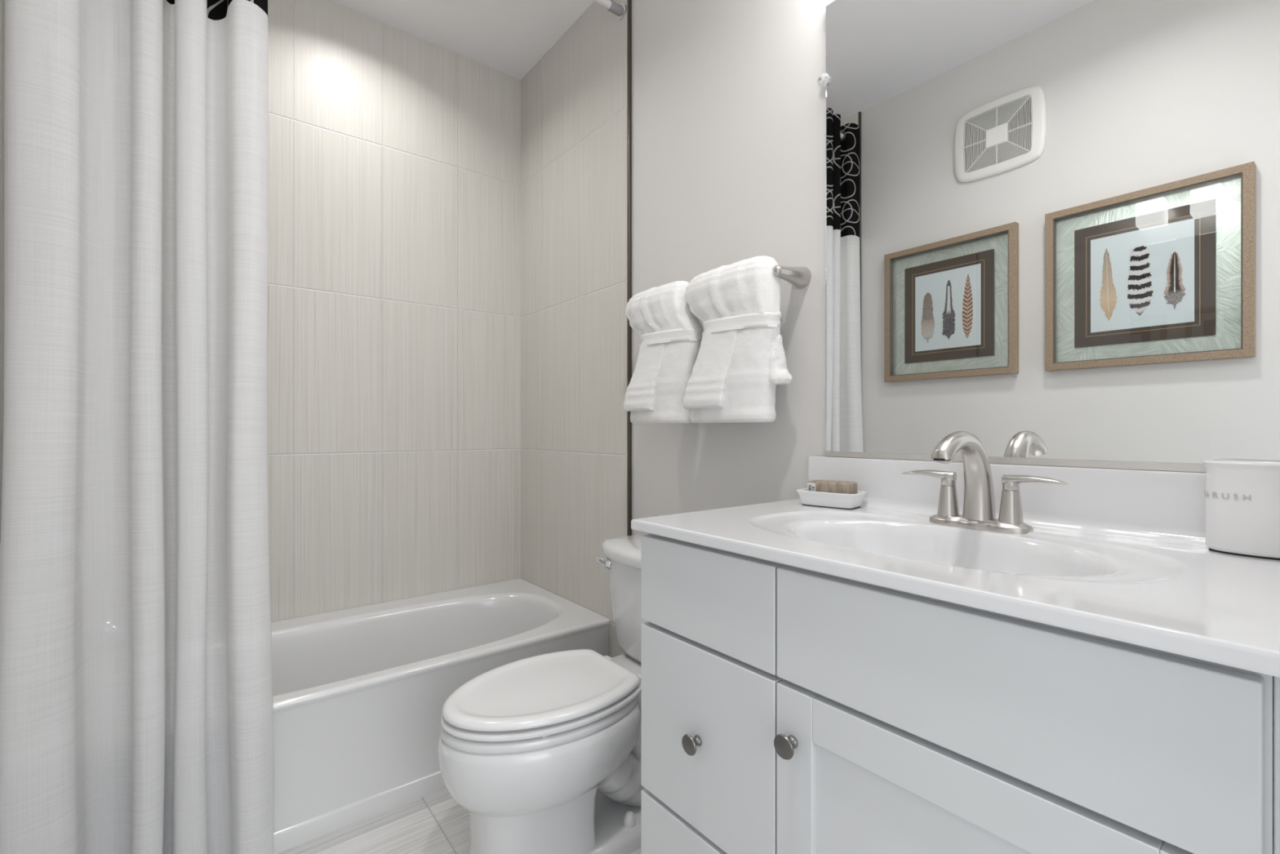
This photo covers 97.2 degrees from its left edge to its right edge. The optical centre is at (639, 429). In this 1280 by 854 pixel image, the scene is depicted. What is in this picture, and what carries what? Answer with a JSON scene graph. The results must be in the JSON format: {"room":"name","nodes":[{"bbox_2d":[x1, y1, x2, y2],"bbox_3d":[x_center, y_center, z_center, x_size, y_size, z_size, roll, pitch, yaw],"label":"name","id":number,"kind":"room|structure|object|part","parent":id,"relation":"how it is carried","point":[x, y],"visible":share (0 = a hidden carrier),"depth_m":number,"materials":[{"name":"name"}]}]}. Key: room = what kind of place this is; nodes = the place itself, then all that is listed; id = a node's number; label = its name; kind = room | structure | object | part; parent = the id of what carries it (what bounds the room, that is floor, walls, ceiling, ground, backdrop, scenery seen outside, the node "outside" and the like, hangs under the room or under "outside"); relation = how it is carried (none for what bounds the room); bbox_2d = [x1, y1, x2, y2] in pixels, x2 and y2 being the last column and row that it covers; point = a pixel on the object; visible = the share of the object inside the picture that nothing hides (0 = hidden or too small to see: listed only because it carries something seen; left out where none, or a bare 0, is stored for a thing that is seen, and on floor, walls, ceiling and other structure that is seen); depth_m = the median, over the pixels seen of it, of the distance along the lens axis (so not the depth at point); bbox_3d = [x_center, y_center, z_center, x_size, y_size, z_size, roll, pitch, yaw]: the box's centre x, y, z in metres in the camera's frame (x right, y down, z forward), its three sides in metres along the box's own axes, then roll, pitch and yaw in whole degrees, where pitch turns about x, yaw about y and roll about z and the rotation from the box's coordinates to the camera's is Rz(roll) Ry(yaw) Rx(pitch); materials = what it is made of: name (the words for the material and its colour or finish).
{"room":"bathroom","nodes":[
{"label":"bathroom","id":0,"kind":"room"},
{"bbox_2d":[0,0,4,541],"bbox_3d":[-1.469,-0.278,1.387,0.012,2.696,0.826,0,0,-38],"label":"wall","id":1,"kind":"structure","parent":0,"point":[2,2],"depth_m":1.08,"materials":[{"name":"beige tile"}]},
{"bbox_2d":[266,0,520,622],"bbox_3d":[-1.168,-0.278,2.212,1.505,2.696,0.100,0,0,-38],"label":"wall","id":2,"kind":"structure","parent":0,"point":[393,348],"depth_m":2.26,"materials":[{"name":"beige tile"}]},
{"bbox_2d":[276,786,640,853],"bbox_3d":[-0.358,1.110,1.181,1.705,0.080,2.721,0,0,-38],"label":"floor","id":3,"kind":"structure","parent":0,"point":[433,823],"depth_m":1.50,"materials":[{"name":"grey tile"}]},
{"bbox_2d":[271,577,609,853],"bbox_3d":[-0.913,0.881,1.887,1.477,0.378,0.724,0,0,-38],"label":"bathtub","id":4,"kind":"object","parent":3,"relation":"on","point":[360,694],"visible":0.5,"depth_m":1.68,"materials":[{"name":"white ceramic"}]},
{"bbox_2d":[437,534,647,853],"bbox_3d":[-0.148,0.719,1.494,0.757,0.759,0.445,0,0,-38],"label":"toilet","id":5,"kind":"object","parent":3,"relation":"on","point":[542,753],"visible":0.82,"depth_m":1.32,"materials":[{"name":"white ceramic"}]},
{"bbox_3d":[-0.253,0.645,1.412,0.472,0.020,0.355,0,0,-38],"label":"lid","id":6,"kind":"part","parent":5,"relation":"part of","materials":[{"name":"white plastic"}]},
{"bbox_3d":[-0.106,0.408,1.734,0.034,0.039,0.067,0,0,-38],"label":"flush lever","id":7,"kind":"part","parent":5,"relation":"part of","materials":[{"name":"silver metal"}]},
{"bbox_3d":[0.059,0.364,1.657,0.231,0.050,0.444,0,0,-38],"label":"tank lid","id":8,"kind":"part","parent":5,"relation":"part of","materials":[{"name":"white ceramic"}]},
{"bbox_3d":[0.063,0.535,1.660,0.211,0.294,0.416,0,0,-38],"label":"tank","id":9,"kind":"part","parent":5,"relation":"part of","materials":[{"name":"white ceramic"}]},
{"bbox_2d":[640,533,1279,853],"bbox_3d":[0.494,0.630,0.861,0.556,0.879,0.960,0,0,-38],"label":"vanity cabinet","id":10,"kind":"object","parent":3,"relation":"on","point":[785,708],"visible":0.91,"depth_m":0.67,"materials":[{"name":"white paint"}]},
{"bbox_3d":[0.107,0.814,0.959,0.019,0.252,0.317,0,0,-38],"label":"drawer","id":11,"kind":"part","parent":10,"relation":"part of","materials":[{"name":"white paint"}]},
{"bbox_3d":[0.088,0.526,0.947,0.026,0.033,0.033,0,0,-38],"label":"knob","id":12,"kind":"part","parent":10,"relation":"part of","materials":[{"name":"grey metal"}]},
{"bbox_3d":[0.107,0.525,0.959,0.019,0.309,0.317,0,0,-38],"label":"drawer","id":13,"kind":"part","parent":10,"relation":"part of","materials":[{"name":"white paint"}]},
{"bbox_3d":[0.107,0.282,0.959,0.019,0.160,0.317,0,0,-38],"label":"drawer","id":14,"kind":"part","parent":10,"relation":"part of","materials":[{"name":"white paint"}]},
{"bbox_3d":[0.208,0.444,0.795,0.026,0.033,0.033,0,0,-38],"label":"knob","id":15,"kind":"part","parent":10,"relation":"part of","materials":[{"name":"grey metal"}]},
{"bbox_3d":[0.357,0.655,0.645,0.007,0.456,0.365,0,0,-38],"label":"door panel","id":16,"kind":"part","parent":10,"relation":"part of","materials":[{"name":"white paint"}]},
{"bbox_2d":[631,455,1279,677],"bbox_3d":[0.496,0.193,0.866,0.547,0.256,0.966,0,0,-38],"label":"countertop","id":17,"kind":"structure","parent":10,"relation":"on","point":[1120,554],"depth_m":0.85,"materials":[{"name":"white stone"}]},
{"bbox_2d":[796,488,866,509],"bbox_3d":[0.428,0.154,1.265,0.137,0.034,0.084,0,0,43],"label":"soap dish","id":18,"kind":"object","parent":17,"relation":"on","point":[828,500],"visible":0.91,"depth_m":1.23,"materials":[{"name":"white ceramic"}]},
{"bbox_2d":[807,480,857,493],"bbox_3d":[0.431,0.139,1.265,0.099,0.046,0.052,0,0,40],"label":"soap bar","id":19,"kind":"object","parent":18,"relation":"in","point":[822,486],"visible":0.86,"depth_m":1.24,"materials":[{"name":"brown paper"}]},
{"bbox_2d":[902,431,1068,533],"bbox_3d":[0.599,0.089,0.996,0.207,0.173,0.206,0,0,11],"label":"sink faucet","id":20,"kind":"object","parent":17,"relation":"on","point":[979,513],"visible":1,"depth_m":0.99,"materials":[{"name":"silver metal"}]},
{"bbox_3d":[0.551,0.091,1.080,0.025,0.026,0.097,0,0,-43],"label":"lever handle","id":21,"kind":"part","parent":20,"relation":"part of","materials":[{"name":"silver metal"}]},
{"bbox_3d":[0.576,0.133,1.054,0.037,0.056,0.037,0,0,-38],"label":"handle","id":22,"kind":"part","parent":20,"relation":"part of","materials":[{"name":"silver metal"}]},
{"bbox_3d":[0.558,0.082,0.975,0.183,0.159,0.053,0,0,-38],"label":"spout","id":23,"kind":"part","parent":20,"relation":"part of","materials":[{"name":"silver metal"}]},
{"bbox_3d":[0.608,0.167,1.014,0.059,0.017,0.166,0,0,-38],"label":"deck plate","id":24,"kind":"part","parent":20,"relation":"part of","materials":[{"name":"silver metal"}]},
{"bbox_3d":[0.640,0.133,0.973,0.037,0.056,0.037,0,0,-38],"label":"handle","id":25,"kind":"part","parent":20,"relation":"part of","materials":[{"name":"silver metal"}]},
{"bbox_3d":[0.659,0.091,0.943,0.025,0.026,0.097,0,0,-33],"label":"lever handle","id":26,"kind":"part","parent":20,"relation":"part of","materials":[{"name":"silver metal"}]},
{"bbox_2d":[1203,460,1279,559],"bbox_3d":[0.843,0.108,0.773,0.070,0.126,0.100,0,0,-38],"label":"toothbrush cup","id":27,"kind":"object","parent":17,"relation":"on","point":[1242,498],"visible":1,"depth_m":0.76,"materials":[{"name":"white ceramic"}]},
{"bbox_3d":[0.355,0.655,0.643,0.019,0.570,0.479,0,0,-38],"label":"door","id":28,"kind":"part","parent":10,"relation":"part of","materials":[{"name":"white paint"}]},
{"bbox_2d":[328,0,594,79],"bbox_3d":[-0.358,-1.666,1.181,1.705,0.080,2.721,0,0,-38],"label":"ceiling","id":29,"kind":"structure","parent":0,"point":[509,37],"depth_m":2.25,"materials":[{"name":"white paint"}]},
{"bbox_2d":[520,0,835,657],"bbox_3d":[0.268,-0.278,1.673,0.113,2.696,2.721,0,0,-38],"label":"wall","id":30,"kind":"structure","parent":0,"point":[729,104],"depth_m":1.90,"materials":[{"name":"white paint"}]},
{"bbox_2d":[592,0,626,20],"bbox_3d":[-0.644,-1.478,1.544,1.480,0.053,0.053,0,0,-38],"label":"shower rod","id":31,"kind":"object","parent":30,"relation":"attached to","point":[612,6],"visible":1,"depth_m":1.97,"materials":[{"name":"white metal"}]},
{"bbox_2d":[0,0,274,853],"bbox_3d":[-1.050,-0.245,1.217,0.440,2.570,0.133,0,0,-42],"label":"shower curtain","id":32,"kind":"object","parent":31,"relation":"hanging from","point":[136,700],"visible":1,"depth_m":1.21,"materials":[{"name":"white fabric"}]},
{"bbox_3d":[-0.644,-1.478,1.544,1.472,0.025,0.025,0,0,-38],"label":"rod","id":33,"kind":"part","parent":31,"relation":"part of","materials":[{"name":"silver metal"}]},
{"bbox_2d":[607,0,622,16],"bbox_3d":[-0.088,-1.478,1.980,0.046,0.033,0.033,0,0,-38],"label":"socket","id":34,"kind":"object","parent":31,"relation":"attached to","point":[613,6],"depth_m":1.97,"materials":[{"name":"metal"}]},
{"bbox_2d":[627,0,631,535],"bbox_3d":[-0.037,-0.278,1.979,0.014,2.696,0.011,0,0,-38],"label":"trim","id":35,"kind":"structure","parent":30,"relation":"attached to","point":[629,2],"depth_m":1.97,"materials":[{"name":"grey metal"}]},
{"bbox_2d":[772,265,811,288],"bbox_3d":[0.201,-0.382,1.598,0.111,0.054,0.588,0,0,-38],"label":"towel bar","id":36,"kind":"object","parent":30,"relation":"attached to","point":[798,277],"visible":0.46,"depth_m":1.38,"materials":[{"name":"silver metal"}]},
{"bbox_2d":[623,280,702,423],"bbox_3d":[0.066,-0.224,1.686,0.132,0.412,0.311,0,0,-38],"label":"towel","id":37,"kind":"object","parent":36,"relation":"hanging from","point":[670,335],"visible":0.88,"depth_m":1.62,"materials":[{"name":"white fabric"}]},
{"bbox_2d":[683,256,791,422],"bbox_3d":[0.239,-0.224,1.465,0.131,0.412,0.323,0,0,-38],"label":"towel","id":38,"kind":"object","parent":36,"relation":"hanging from","point":[740,362],"visible":1,"depth_m":1.39,"materials":[{"name":"white fabric"}]},
{"bbox_2d":[808,455,1208,547],"bbox_3d":[0.700,0.118,1.010,0.049,0.108,0.940,0,0,-38],"label":"backsplash","id":39,"kind":"structure","parent":30,"relation":"attached to","point":[1151,505],"depth_m":0.96,"materials":[{"name":"white stone"}]},
{"bbox_2d":[817,0,1279,472],"bbox_3d":[0.681,-0.475,1.052,0.027,1.079,0.804,0,0,-38],"label":"wall mirror","id":40,"kind":"object","parent":30,"relation":"attached to","point":[1053,226],"visible":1,"depth_m":0.99,"materials":[{"name":"clear glass"}]}
]}

